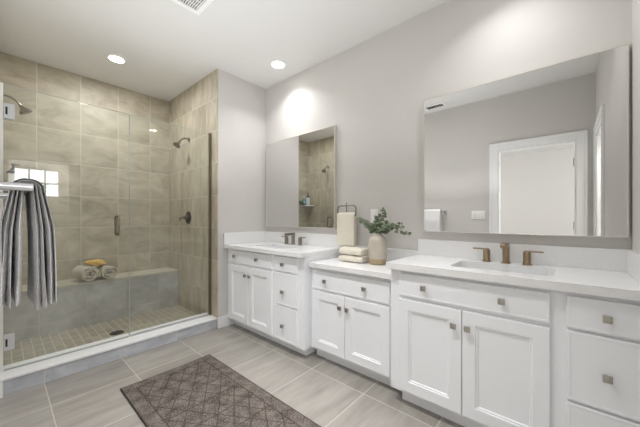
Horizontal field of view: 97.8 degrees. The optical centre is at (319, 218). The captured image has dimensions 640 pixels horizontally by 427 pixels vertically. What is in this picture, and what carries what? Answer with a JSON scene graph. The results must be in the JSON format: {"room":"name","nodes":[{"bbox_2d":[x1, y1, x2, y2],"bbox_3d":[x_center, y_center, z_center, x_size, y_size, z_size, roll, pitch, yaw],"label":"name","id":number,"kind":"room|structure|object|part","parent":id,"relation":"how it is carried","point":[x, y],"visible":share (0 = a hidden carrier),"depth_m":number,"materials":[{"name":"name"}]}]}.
{"room":"bathroom","nodes":[
{"label":"bathroom","id":0,"kind":"room"},
{"bbox_2d":[0,52,168,284],"bbox_3d":[-2.618,-0.211,3.206,0.120,2.740,1.633,0,0,41],"label":"wall","id":1,"kind":"structure","parent":0,"point":[81,150],"depth_m":3.15,"materials":[{"name":"tile"}]},
{"bbox_3d":[-2.863,-0.262,2.676,0.204,0.018,0.269,0,0,41],"label":"corner shelf","id":2,"kind":"object","parent":1,"relation":"attached to","visible":0},
{"bbox_2d":[6,163,19,181],"bbox_3d":[-2.905,-0.396,2.641,0.088,0.250,0.088,0,0,41],"label":"pump bottle","id":3,"kind":"object","parent":2,"relation":"on","point":[13,174],"visible":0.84,"depth_m":2.62,"materials":[{"name":"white plastic"}]},
{"bbox_2d":[3,305,197,365],"bbox_3d":[-2.146,1.134,2.865,1.040,0.050,1.507,0,0,41],"label":"floor","id":4,"kind":"structure","parent":0,"point":[30,348],"depth_m":2.67,"materials":[{"name":"tile"}]},
{"bbox_2d":[3,267,178,341],"bbox_3d":[-2.418,0.882,3.105,0.311,0.453,1.501,0,0,41],"label":"shower bench","id":5,"kind":"object","parent":4,"relation":"on","point":[79,303],"visible":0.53,"depth_m":2.93,"materials":[{"name":"tile"}]},
{"bbox_2d":[72,265,100,280],"bbox_3d":[-2.451,0.570,2.925,0.265,0.143,0.152,0,0,28],"label":"rolled towel","id":6,"kind":"object","parent":5,"relation":"on","point":[87,273],"visible":1,"depth_m":2.87,"materials":[{"name":"white fabric"}]},
{"bbox_3d":[-2.418,0.666,3.105,0.311,0.021,1.501,0,0,41],"label":"seat","id":7,"kind":"part","parent":5,"relation":"part of","materials":[{"name":"beige tile"}]},
{"bbox_2d":[93,265,117,278],"bbox_3d":[-2.353,0.574,3.051,0.270,0.145,0.140,0,0,28],"label":"rolled towel","id":8,"kind":"object","parent":5,"relation":"on","point":[107,272],"visible":0.86,"depth_m":2.99,"materials":[{"name":"white fabric"}]},
{"bbox_2d":[84,259,105,265],"bbox_3d":[-2.386,0.473,2.967,0.123,0.077,0.187,0,0,41],"label":"sponge","id":9,"kind":"object","parent":8,"relation":"on","point":[97,262],"visible":1,"depth_m":2.94,"materials":[{"name":"yellow"}]},
{"bbox_2d":[109,330,123,334],"bbox_3d":[-1.969,1.106,2.705,0.116,0.007,0.116,0,0,41],"label":"shower drain","id":10,"kind":"object","parent":4,"relation":"on","point":[117,332],"visible":1,"depth_m":2.70,"materials":[{"name":"brown metal"}]},
{"bbox_2d":[169,68,265,328],"bbox_3d":[-1.399,-0.211,3.633,1.396,2.740,0.632,0,0,41],"label":"wall","id":11,"kind":"structure","parent":0,"point":[196,108],"depth_m":3.20,"materials":[{"name":"tile"}]},
{"bbox_2d":[173,137,189,147],"bbox_3d":[-1.643,-0.905,3.304,0.090,0.157,0.184,0,0,41],"label":"showerhead","id":12,"kind":"object","parent":11,"relation":"attached to","point":[176,144],"visible":1,"depth_m":3.27,"materials":[{"name":"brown metal"}]},
{"bbox_2d":[179,211,190,223],"bbox_3d":[-1.633,-0.011,3.346,0.156,0.156,0.108,0,0,41],"label":"shower valve","id":13,"kind":"object","parent":11,"relation":"attached to","point":[187,217],"visible":1,"depth_m":3.35,"materials":[{"name":"brown metal"}]},
{"bbox_2d":[218,315,234,328],"bbox_3d":[-1.010,1.101,3.006,0.014,0.115,0.195,0,0,41],"label":"baseboard","id":14,"kind":"structure","parent":11,"relation":"attached to","point":[223,321],"depth_m":2.98,"materials":[{"name":"paint"}]},
{"bbox_2d":[0,0,447,100],"bbox_3d":[-1.419,-1.631,-0.053,6.270,0.100,6.455,0,0,41],"label":"ceiling","id":15,"kind":"structure","parent":0,"point":[167,48],"depth_m":2.38,"materials":[{"name":"paint"}]},
{"bbox_2d":[106,53,126,63],"bbox_3d":[-2.010,-1.575,2.757,0.170,0.012,0.170,0,0,41],"label":"recessed light","id":16,"kind":"object","parent":15,"relation":"in","point":[115,58],"visible":1,"depth_m":2.74,"materials":[{"name":"white plastic"}]},
{"bbox_2d":[171,0,213,15],"bbox_3d":[-0.923,-1.574,1.939,0.310,0.014,0.310,0,0,41],"label":"ceiling vent","id":17,"kind":"object","parent":15,"relation":"in","point":[197,7],"visible":1,"depth_m":2.05,"materials":[{"name":"white plastic"}]},
{"bbox_2d":[270,59,285,68],"bbox_3d":[-0.429,-1.575,2.855,0.170,0.012,0.170,0,0,41],"label":"recessed light","id":18,"kind":"object","parent":15,"relation":"in","point":[276,63],"visible":1,"depth_m":2.85,"materials":[{"name":"white plastic"}]},
{"bbox_2d":[0,324,463,426],"bbox_3d":[-1.419,1.209,-0.053,6.270,0.100,6.455,0,0,41],"label":"floor","id":19,"kind":"structure","parent":0,"point":[329,393],"depth_m":1.88,"materials":[{"name":"tile"}]},
{"bbox_2d":[0,313,216,395],"bbox_3d":[-1.670,1.101,2.450,0.242,0.116,1.507,0,0,41],"label":"shower curb","id":20,"kind":"object","parent":19,"relation":"on","point":[30,375],"depth_m":2.22,"materials":[{"name":"stone"}]},
{"bbox_2d":[130,114,210,336],"bbox_3d":[-1.429,0.061,2.741,0.024,1.964,0.751,0,0,41],"label":"glass panel","id":21,"kind":"object","parent":20,"relation":"on","point":[209,134],"visible":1,"depth_m":3.00,"materials":[{"name":"clear glass"}]},
{"bbox_2d":[120,354,320,426],"bbox_3d":[-0.592,1.153,1.643,1.463,0.012,0.636,0,0,41],"label":"bath rug","id":22,"kind":"object","parent":19,"relation":"on","point":[204,391],"visible":1,"depth_m":1.76,"materials":[{"name":"grey fabric"}]},
{"bbox_2d":[228,248,341,355],"bbox_3d":[-0.411,0.737,2.821,1.157,0.845,0.555,0,0,41],"label":"vanity cabinet","id":23,"kind":"object","parent":19,"relation":"on","point":[270,295],"visible":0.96,"depth_m":2.52,"materials":[{"name":"paint"}]},
{"bbox_3d":[-0.836,0.766,2.870,0.347,0.575,0.018,0,0,41],"label":"door","id":24,"kind":"part","parent":23,"relation":"part of","materials":[{"name":"paint"}]},
{"bbox_3d":[-0.701,0.394,2.753,0.705,0.130,0.018,0,0,41],"label":"drawer","id":25,"kind":"part","parent":23,"relation":"part of","materials":[{"name":"paint"}]},
{"bbox_3d":[-0.569,0.766,2.637,0.353,0.575,0.018,0,0,41],"label":"door","id":26,"kind":"part","parent":23,"relation":"part of","materials":[{"name":"paint"}]},
{"bbox_2d":[223,231,340,257],"bbox_3d":[-0.410,0.234,2.816,1.169,0.160,0.563,0,0,41],"label":"countertop","id":27,"kind":"structure","parent":23,"relation":"on","point":[314,244],"depth_m":2.88,"materials":[{"name":"white stone"}]},
{"bbox_2d":[281,233,305,244],"bbox_3d":[-0.316,0.216,2.953,0.366,0.126,0.142,0,0,41],"label":"faucet","id":28,"kind":"object","parent":27,"relation":"on","point":[286,235],"visible":0.98,"depth_m":2.97,"materials":[{"name":"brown metal"}]},
{"bbox_3d":[-0.294,0.907,2.398,0.285,0.293,0.018,0,0,41],"label":"drawer","id":29,"kind":"part","parent":23,"relation":"part of","materials":[{"name":"paint"}]},
{"bbox_3d":[-0.294,0.610,2.398,0.285,0.278,0.018,0,0,41],"label":"drawer","id":30,"kind":"part","parent":23,"relation":"part of","materials":[{"name":"paint"}]},
{"bbox_3d":[-0.294,0.394,2.398,0.285,0.130,0.018,0,0,41],"label":"drawer","id":31,"kind":"part","parent":23,"relation":"part of","materials":[{"name":"paint"}]},
{"bbox_2d":[312,267,390,385],"bbox_3d":[0.339,0.778,2.227,0.753,0.762,0.465,0,0,41],"label":"vanity cabinet","id":32,"kind":"object","parent":19,"relation":"on","point":[351,313],"visible":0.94,"depth_m":2.04,"materials":[{"name":"paint"}]},
{"bbox_3d":[0.066,0.822,2.203,0.324,0.465,0.018,0,0,41],"label":"door","id":33,"kind":"part","parent":32,"relation":"part of","materials":[{"name":"paint"}]},
{"bbox_3d":[0.205,0.497,2.082,0.692,0.147,0.018,0,0,41],"label":"drawer","id":34,"kind":"part","parent":32,"relation":"part of","materials":[{"name":"paint"}]},
{"bbox_2d":[309,246,417,279],"bbox_3d":[0.339,0.323,2.227,0.733,0.148,0.467,0,0,41],"label":"countertop","id":35,"kind":"structure","parent":32,"relation":"on","point":[367,269],"depth_m":2.16,"materials":[{"name":"white stone"}]},
{"bbox_2d":[337,202,356,245],"bbox_3d":[0.241,0.106,2.526,0.212,0.505,0.084,0,0,41],"label":"towel stand","id":36,"kind":"object","parent":35,"relation":"on","point":[346,205],"visible":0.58,"depth_m":2.52,"materials":[{"name":"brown metal"}]},
{"bbox_2d":[337,212,356,246],"bbox_3d":[0.241,0.102,2.526,0.188,0.314,0.052,0,0,41],"label":"hand towel","id":37,"kind":"object","parent":36,"relation":"hanging from","point":[346,221],"visible":0.98,"depth_m":2.50,"materials":[{"name":"beige fabric"}]},
{"bbox_3d":[0.241,-0.073,2.526,0.212,0.097,0.012,0,0,41],"label":"arm","id":38,"kind":"part","parent":36,"relation":"part of","materials":[{"name":"silver metal"}]},
{"bbox_2d":[338,254,368,262],"bbox_3d":[0.288,0.329,2.330,0.228,0.060,0.154,0,0,41],"label":"folded towel","id":39,"kind":"object","parent":35,"relation":"on","point":[350,258],"visible":0.81,"depth_m":2.27,"materials":[{"name":"white fabric"}]},
{"bbox_2d":[339,246,368,255],"bbox_3d":[0.286,0.270,2.331,0.217,0.066,0.146,0,0,41],"label":"folded towel","id":40,"kind":"object","parent":39,"relation":"on","point":[357,251],"visible":0.98,"depth_m":2.27,"materials":[{"name":"white fabric"}]},
{"bbox_2d":[369,232,386,264],"bbox_3d":[0.456,0.233,2.209,0.142,0.252,0.142,0,0,41],"label":"vase","id":41,"kind":"object","parent":35,"relation":"on","point":[377,242],"visible":0.88,"depth_m":2.15,"materials":[{"name":"ceramic"}]},
{"bbox_2d":[356,217,374,232],"bbox_3d":[0.379,0.064,2.257,0.184,0.162,0.071,0,0,34],"label":"eucalyptus sprig","id":42,"kind":"object","parent":41,"relation":"in","point":[361,220],"visible":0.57,"depth_m":2.27,"materials":[{"name":"green plant"}]},
{"bbox_2d":[364,222,377,231],"bbox_3d":[0.410,0.087,2.214,0.128,0.116,0.065,0,0,24],"label":"eucalyptus sprig","id":43,"kind":"object","parent":41,"relation":"in","point":[370,225],"visible":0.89,"depth_m":2.21,"materials":[{"name":"green plant"}]},
{"bbox_2d":[373,213,379,224],"bbox_3d":[0.462,0.052,2.236,0.072,0.185,0.073,0,0,-5],"label":"eucalyptus sprig","id":44,"kind":"object","parent":41,"relation":"in","point":[376,218],"visible":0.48,"depth_m":2.24,"materials":[{"name":"green plant"}]},
{"bbox_2d":[375,207,386,228],"bbox_3d":[0.473,0.028,2.207,0.109,0.234,0.070,0,0,41],"label":"eucalyptus sprig","id":45,"kind":"object","parent":41,"relation":"in","point":[382,210],"visible":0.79,"depth_m":2.19,"materials":[{"name":"green plant"}]},
{"bbox_2d":[376,220,390,232],"bbox_3d":[0.488,0.079,2.168,0.146,0.132,0.069,0,0,41],"label":"eucalyptus sprig","id":46,"kind":"object","parent":41,"relation":"in","point":[382,226],"visible":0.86,"depth_m":2.15,"materials":[{"name":"green plant"}]},
{"bbox_2d":[379,222,404,233],"bbox_3d":[0.547,0.085,2.157,0.209,0.120,0.074,0,0,29],"label":"eucalyptus sprig","id":47,"kind":"object","parent":41,"relation":"in","point":[398,222],"visible":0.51,"depth_m":2.14,"materials":[{"name":"green plant"}]},
{"bbox_2d":[375,224,410,234],"bbox_3d":[0.543,0.095,2.108,0.063,0.102,0.290,0,0,-43],"label":"eucalyptus sprig","id":48,"kind":"object","parent":41,"relation":"in","point":[394,226],"visible":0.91,"depth_m":2.09,"materials":[{"name":"green plant"}]},
{"bbox_3d":[0.328,0.822,1.974,0.364,0.465,0.018,0,0,41],"label":"door","id":49,"kind":"part","parent":32,"relation":"part of","materials":[{"name":"paint"}]},
{"bbox_2d":[391,269,639,426],"bbox_3d":[1.013,0.737,1.593,1.094,0.845,0.535,0,0,41],"label":"vanity cabinet","id":50,"kind":"object","parent":19,"relation":"on","point":[466,352],"visible":0.99,"depth_m":1.35,"materials":[{"name":"paint"}]},
{"bbox_3d":[0.628,0.774,1.620,0.358,0.560,0.018,0,0,41],"label":"door","id":51,"kind":"part","parent":50,"relation":"part of","materials":[{"name":"paint"}]},
{"bbox_3d":[0.722,0.581,1.510,0.029,0.029,0.026,0,0,41],"label":"knob","id":52,"kind":"part","parent":50,"relation":"part of","materials":[{"name":"grey metal"}]},
{"bbox_3d":[0.773,0.581,1.465,0.029,0.029,0.026,0,0,41],"label":"knob","id":53,"kind":"part","parent":50,"relation":"part of","materials":[{"name":"grey metal"}]},
{"bbox_3d":[0.767,0.406,1.499,0.725,0.137,0.018,0,0,41],"label":"drawer","id":54,"kind":"part","parent":50,"relation":"part of","materials":[{"name":"paint"}]},
{"bbox_3d":[0.887,0.406,1.365,0.029,0.029,0.026,0,0,41],"label":"knob","id":55,"kind":"part","parent":50,"relation":"part of","materials":[{"name":"grey metal"}]},
{"bbox_3d":[0.903,0.774,1.381,0.363,0.560,0.018,0,0,41],"label":"door","id":56,"kind":"part","parent":50,"relation":"part of","materials":[{"name":"paint"}]},
{"bbox_2d":[386,239,639,300],"bbox_3d":[1.009,0.236,1.596,1.107,0.155,0.538,0,0,41],"label":"countertop","id":57,"kind":"structure","parent":50,"relation":"on","point":[606,272],"depth_m":1.53,"materials":[{"name":"white stone"}]},
{"bbox_2d":[461,266,552,275],"bbox_3d":[1.021,0.382,1.578,0.504,0.140,0.314,0,0,41],"label":"sink","id":58,"kind":"object","parent":57,"relation":"in","point":[461,266],"visible":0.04,"depth_m":1.67,"materials":[{"name":"ceramic"}]},
{"bbox_2d":[473,243,543,265],"bbox_3d":[1.125,0.213,1.697,0.366,0.126,0.142,0,0,41],"label":"faucet","id":59,"kind":"object","parent":57,"relation":"on","point":[505,247],"visible":1,"depth_m":1.71,"materials":[{"name":"beige metal"}]},
{"bbox_3d":[1.074,0.237,1.799,0.052,0.078,0.052,0,0,41],"label":"handle","id":60,"kind":"part","parent":59,"relation":"part of","materials":[{"name":"beige metal"}]},
{"bbox_3d":[1.121,0.166,1.693,0.033,0.032,0.131,0,0,41],"label":"spout","id":61,"kind":"part","parent":59,"relation":"part of","materials":[{"name":"beige metal"}]},
{"bbox_3d":[1.233,0.237,1.661,0.052,0.078,0.052,0,0,41],"label":"handle","id":62,"kind":"part","parent":59,"relation":"part of","materials":[{"name":"beige metal"}]},
{"bbox_3d":[1.258,0.196,1.639,0.090,0.009,0.016,0,0,41],"label":"lever","id":63,"kind":"part","parent":59,"relation":"part of","materials":[{"name":"beige metal"}]},
{"bbox_3d":[1.166,0.926,1.151,0.225,0.255,0.018,0,0,41],"label":"drawer","id":64,"kind":"part","parent":50,"relation":"part of","materials":[{"name":"paint"}]},
{"bbox_3d":[1.166,0.637,1.151,0.225,0.300,0.018,0,0,41],"label":"drawer","id":65,"kind":"part","parent":50,"relation":"part of","materials":[{"name":"paint"}]},
{"bbox_3d":[1.166,0.406,1.151,0.225,0.137,0.018,0,0,41],"label":"drawer","id":66,"kind":"part","parent":50,"relation":"part of","materials":[{"name":"paint"}]},
{"bbox_3d":[1.161,0.647,1.126,0.029,0.029,0.026,0,0,41],"label":"knob","id":67,"kind":"part","parent":50,"relation":"part of","materials":[{"name":"grey metal"}]},
{"bbox_3d":[1.161,0.407,1.126,0.029,0.029,0.026,0,0,41],"label":"knob","id":68,"kind":"part","parent":50,"relation":"part of","materials":[{"name":"grey metal"}]},
{"bbox_2d":[266,0,631,250],"bbox_3d":[0.016,-0.211,2.898,4.555,2.740,0.120,0,0,41],"label":"wall","id":69,"kind":"structure","parent":0,"point":[374,91],"depth_m":2.19,"materials":[{"name":"paint"}]},
{"bbox_2d":[266,125,336,228],"bbox_3d":[-0.241,-0.400,3.021,1.045,0.993,0.033,0,0,41],"label":"wall mirror","id":70,"kind":"object","parent":69,"relation":"attached to","point":[301,170],"visible":1,"depth_m":2.94,"materials":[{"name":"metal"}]},
{"bbox_2d":[265,231,340,247],"bbox_3d":[-0.231,0.216,3.021,1.169,0.125,0.020,0,0,41],"label":"backsplash","id":71,"kind":"structure","parent":69,"relation":"attached to","point":[325,240],"depth_m":2.91,"materials":[{"name":"white stone"}]},
{"bbox_2d":[371,209,377,221],"bbox_3d":[0.469,-0.024,2.417,0.070,0.115,0.009,0,0,41],"label":"wall outlet","id":72,"kind":"object","parent":69,"relation":"attached to","point":[374,212],"visible":0.76,"depth_m":2.42,"materials":[{"name":"white plastic"}]},
{"bbox_2d":[342,246,417,261],"bbox_3d":[0.486,0.304,2.396,0.733,0.110,0.020,0,0,41],"label":"backsplash","id":73,"kind":"structure","parent":69,"relation":"attached to","point":[392,254],"depth_m":2.26,"materials":[{"name":"white stone"}]},
{"bbox_2d":[418,239,630,271],"bbox_3d":[1.179,0.217,1.791,1.107,0.117,0.020,0,0,41],"label":"backsplash","id":74,"kind":"structure","parent":69,"relation":"attached to","point":[609,259],"depth_m":1.66,"materials":[{"name":"white stone"}]},
{"bbox_2d":[423,43,628,237],"bbox_3d":[1.187,-0.397,1.776,1.050,0.995,0.033,0,0,41],"label":"wall mirror","id":75,"kind":"object","parent":69,"relation":"attached to","point":[543,151],"visible":1,"depth_m":1.67,"materials":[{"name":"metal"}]},
{"bbox_2d":[632,0,639,252],"bbox_3d":[0.907,-0.211,0.546,0.120,2.740,2.255,0,0,41],"label":"wall","id":76,"kind":"structure","parent":0,"point":[635,3],"depth_m":1.34,"materials":[{"name":"paint"}]},
{"bbox_3d":[-0.988,-0.211,0.753,3.009,2.740,0.117,0,0,41],"label":"wall","id":77,"kind":"structure","parent":0,"visible":0},
{"bbox_2d":[0,182,32,198],"bbox_3d":[-1.166,-0.099,1.048,0.613,0.048,0.093,0,0,41],"label":"towel bar","id":78,"kind":"object","parent":77,"relation":"attached to","point":[25,187],"visible":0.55,"depth_m":0.87,"materials":[{"name":"silver metal"}]},
{"bbox_2d":[0,178,56,309],"bbox_3d":[-1.094,0.089,1.046,0.398,0.444,0.137,0,0,41],"label":"hanging towel","id":79,"kind":"object","parent":78,"relation":"hanging from","point":[41,276],"visible":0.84,"depth_m":0.95,"materials":[{"name":"grey fabric"}]},
{"bbox_3d":[-2.596,-0.211,2.168,1.276,2.740,0.136,0,0,41],"label":"wall","id":80,"kind":"structure","parent":0,"visible":0},
{"bbox_2d":[0,82,2,397],"bbox_3d":[-2.124,0.119,1.845,0.159,2.080,0.037,0,0,41],"label":"trim","id":81,"kind":"structure","parent":80,"relation":"attached to","point":[1,83],"depth_m":1.89,"materials":[{"name":"white plastic"}]},
{"bbox_2d":[3,94,31,114],"bbox_3d":[-2.540,-0.955,2.337,0.090,0.157,0.185,0,0,41],"label":"showerhead","id":82,"kind":"object","parent":80,"relation":"attached to","point":[23,110],"visible":0.78,"depth_m":2.34,"materials":[{"name":"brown metal"}]},
{"bbox_3d":[-2.559,-0.983,2.314,0.017,0.072,0.120,0,0,41],"label":"arm","id":83,"kind":"part","parent":82,"relation":"part of","materials":[{"name":"silver metal"}]},
{"bbox_2d":[3,84,129,370],"bbox_3d":[-1.919,0.060,2.180,0.116,1.960,0.734,0,0,41],"label":"shower door","id":84,"kind":"structure","parent":80,"relation":"attached to","point":[8,109],"depth_m":2.07,"materials":[{"name":"clear glass"}]},
{"bbox_3d":[-1.736,0.060,2.389,0.116,0.176,0.019,0,0,41],"label":"handle","id":85,"kind":"part","parent":84,"relation":"part of","materials":[{"name":"silver metal"}]}
]}

